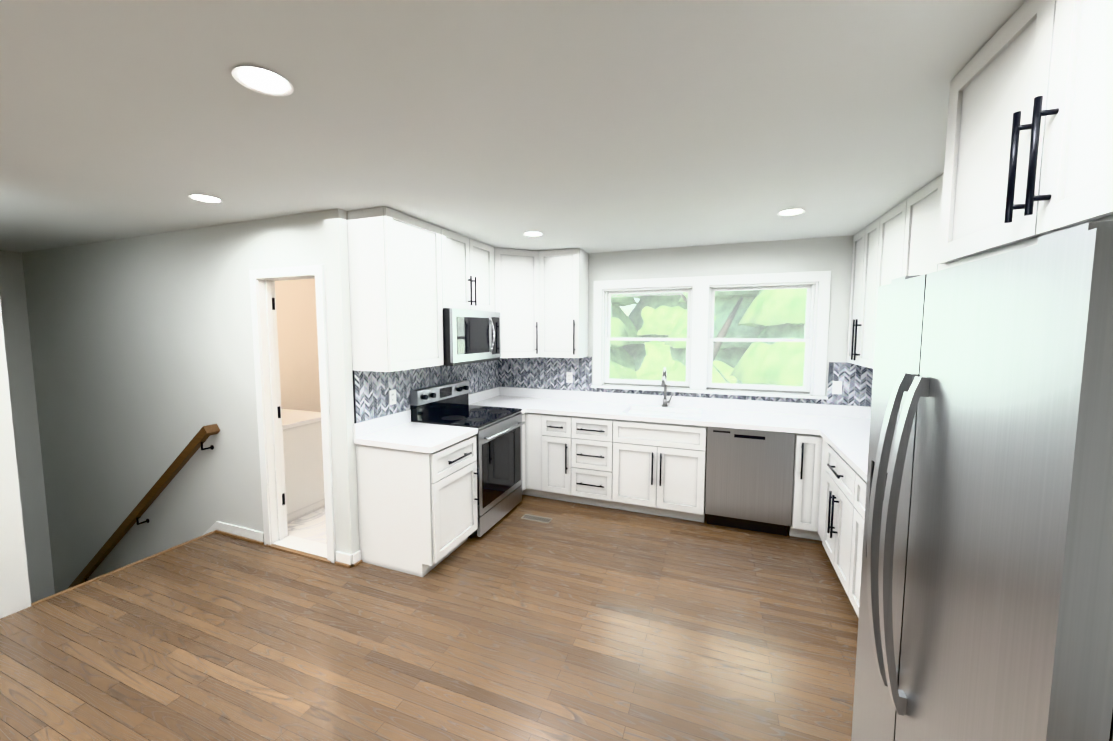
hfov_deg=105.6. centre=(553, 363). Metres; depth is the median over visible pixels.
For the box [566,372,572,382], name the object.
electrical outlet
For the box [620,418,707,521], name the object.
base cabinet
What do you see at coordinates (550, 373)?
backsplash
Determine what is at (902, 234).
upper cabinet
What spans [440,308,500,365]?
microwave
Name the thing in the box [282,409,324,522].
bathroom vanity
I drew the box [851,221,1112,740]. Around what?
fridge
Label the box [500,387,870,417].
backsplash
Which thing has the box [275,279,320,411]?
wall
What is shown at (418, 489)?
base cabinet
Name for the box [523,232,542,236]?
recessed light
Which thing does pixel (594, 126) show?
ceiling
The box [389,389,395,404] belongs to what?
electrical outlet
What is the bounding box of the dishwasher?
[705,427,794,535]
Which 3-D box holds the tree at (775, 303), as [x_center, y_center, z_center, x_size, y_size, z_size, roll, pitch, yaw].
[6.000,-2.738,8.877,5.020,13.512,5.062,2,5,21]
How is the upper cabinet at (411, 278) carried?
attached to the wall
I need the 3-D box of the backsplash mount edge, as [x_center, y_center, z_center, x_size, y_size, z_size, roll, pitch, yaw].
[-1.377,0.281,2.929,0.008,0.468,0.010,2,5,21]
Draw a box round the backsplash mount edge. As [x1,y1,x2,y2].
[353,370,355,423]
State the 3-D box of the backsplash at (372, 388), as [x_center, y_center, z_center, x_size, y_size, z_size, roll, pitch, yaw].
[-1.003,0.155,3.889,0.006,0.368,2.065,2,5,21]
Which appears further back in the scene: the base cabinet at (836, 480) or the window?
the window
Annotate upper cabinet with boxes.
[347,207,450,371]
[447,230,494,311]
[495,248,542,357]
[543,248,588,357]
[846,222,873,366]
[866,180,933,368]
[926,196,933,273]
[930,0,1112,272]
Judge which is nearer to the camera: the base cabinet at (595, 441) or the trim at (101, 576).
the trim at (101, 576)
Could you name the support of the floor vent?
in the floor
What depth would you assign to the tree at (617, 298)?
13.95 m
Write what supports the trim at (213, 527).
attached to the wall at (142, 350)
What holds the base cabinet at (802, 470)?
on the floor
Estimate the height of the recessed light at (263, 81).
0.006 m
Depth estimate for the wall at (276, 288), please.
4.97 m
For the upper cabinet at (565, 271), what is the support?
attached to the wall at (833, 255)
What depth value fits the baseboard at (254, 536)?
3.35 m
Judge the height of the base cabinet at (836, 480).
0.860 m
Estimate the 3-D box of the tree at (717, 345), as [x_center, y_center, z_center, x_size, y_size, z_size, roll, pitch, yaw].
[3.029,-1.238,9.377,3.409,10.202,3.221,2,5,21]
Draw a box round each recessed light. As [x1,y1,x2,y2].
[188,195,222,202]
[232,66,293,95]
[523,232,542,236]
[777,209,804,215]
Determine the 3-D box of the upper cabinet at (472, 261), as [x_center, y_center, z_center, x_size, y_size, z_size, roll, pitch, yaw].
[-0.872,-0.776,3.703,0.328,0.617,0.800,2,5,21]
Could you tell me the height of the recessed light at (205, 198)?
0.006 m
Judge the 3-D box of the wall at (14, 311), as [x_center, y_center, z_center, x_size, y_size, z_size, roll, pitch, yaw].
[-6.318,1.449,2.420,0.120,4.860,4.790,2,5,21]
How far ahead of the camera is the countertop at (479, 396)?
4.51 m
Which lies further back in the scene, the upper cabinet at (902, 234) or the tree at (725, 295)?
the tree at (725, 295)
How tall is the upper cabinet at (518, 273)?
1.066 m
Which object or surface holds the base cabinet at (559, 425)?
on the floor
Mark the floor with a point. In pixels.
(571, 621)
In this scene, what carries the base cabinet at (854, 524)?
on the floor
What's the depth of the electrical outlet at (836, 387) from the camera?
3.65 m
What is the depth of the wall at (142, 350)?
3.61 m
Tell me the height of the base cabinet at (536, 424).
0.860 m
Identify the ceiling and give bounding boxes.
[0,0,1025,252]
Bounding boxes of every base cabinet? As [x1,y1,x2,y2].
[353,410,478,576]
[521,414,523,494]
[524,410,547,497]
[548,414,571,501]
[572,414,619,508]
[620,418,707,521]
[787,430,811,538]
[808,434,827,546]
[824,438,847,586]
[844,462,866,617]
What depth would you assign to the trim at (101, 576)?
2.90 m
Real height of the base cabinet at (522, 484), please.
0.860 m
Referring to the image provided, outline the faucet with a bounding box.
[661,367,672,406]
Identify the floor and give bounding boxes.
[0,494,858,740]
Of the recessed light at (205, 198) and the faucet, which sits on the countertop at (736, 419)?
the faucet
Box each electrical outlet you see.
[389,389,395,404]
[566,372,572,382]
[832,381,841,393]
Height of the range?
1.155 m
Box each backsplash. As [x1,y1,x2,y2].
[355,360,498,422]
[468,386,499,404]
[499,357,872,406]
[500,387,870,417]
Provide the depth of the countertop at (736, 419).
3.71 m
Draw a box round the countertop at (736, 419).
[472,394,870,433]
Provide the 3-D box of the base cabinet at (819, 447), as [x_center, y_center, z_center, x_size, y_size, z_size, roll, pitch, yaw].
[2.243,0.983,2.996,0.653,0.860,0.280,2,5,21]
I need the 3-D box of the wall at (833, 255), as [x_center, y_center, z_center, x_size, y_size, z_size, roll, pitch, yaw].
[1.119,0.216,4.255,3.945,2.690,0.120,2,5,21]
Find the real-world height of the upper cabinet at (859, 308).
1.066 m
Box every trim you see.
[31,531,214,605]
[203,522,216,534]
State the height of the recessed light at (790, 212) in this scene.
0.006 m
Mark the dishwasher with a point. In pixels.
(749, 479)
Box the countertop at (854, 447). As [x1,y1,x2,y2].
[820,430,869,477]
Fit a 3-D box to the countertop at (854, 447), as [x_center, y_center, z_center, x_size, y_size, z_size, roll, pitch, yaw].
[1.964,0.594,2.205,0.626,0.040,1.839,2,5,21]
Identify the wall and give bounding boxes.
[0,250,54,602]
[0,302,30,618]
[22,209,359,593]
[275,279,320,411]
[275,287,282,408]
[518,235,853,405]
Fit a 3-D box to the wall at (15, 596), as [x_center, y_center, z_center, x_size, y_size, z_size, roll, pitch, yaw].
[-4.487,1.335,2.985,2.880,4.720,0.120,2,5,21]
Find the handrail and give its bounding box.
[67,424,219,588]
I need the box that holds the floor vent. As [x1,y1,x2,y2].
[521,514,551,523]
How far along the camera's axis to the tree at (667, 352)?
14.41 m
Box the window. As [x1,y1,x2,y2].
[590,271,830,399]
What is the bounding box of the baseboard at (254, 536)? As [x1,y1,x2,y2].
[215,521,263,544]
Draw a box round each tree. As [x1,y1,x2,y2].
[610,294,644,378]
[622,292,686,379]
[664,290,764,383]
[679,292,742,361]
[729,289,806,385]
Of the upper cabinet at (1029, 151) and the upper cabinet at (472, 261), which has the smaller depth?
the upper cabinet at (1029, 151)
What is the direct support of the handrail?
attached to the wall at (142, 350)
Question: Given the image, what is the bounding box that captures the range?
[410,380,524,538]
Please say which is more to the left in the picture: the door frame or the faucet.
the door frame
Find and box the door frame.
[249,264,335,562]

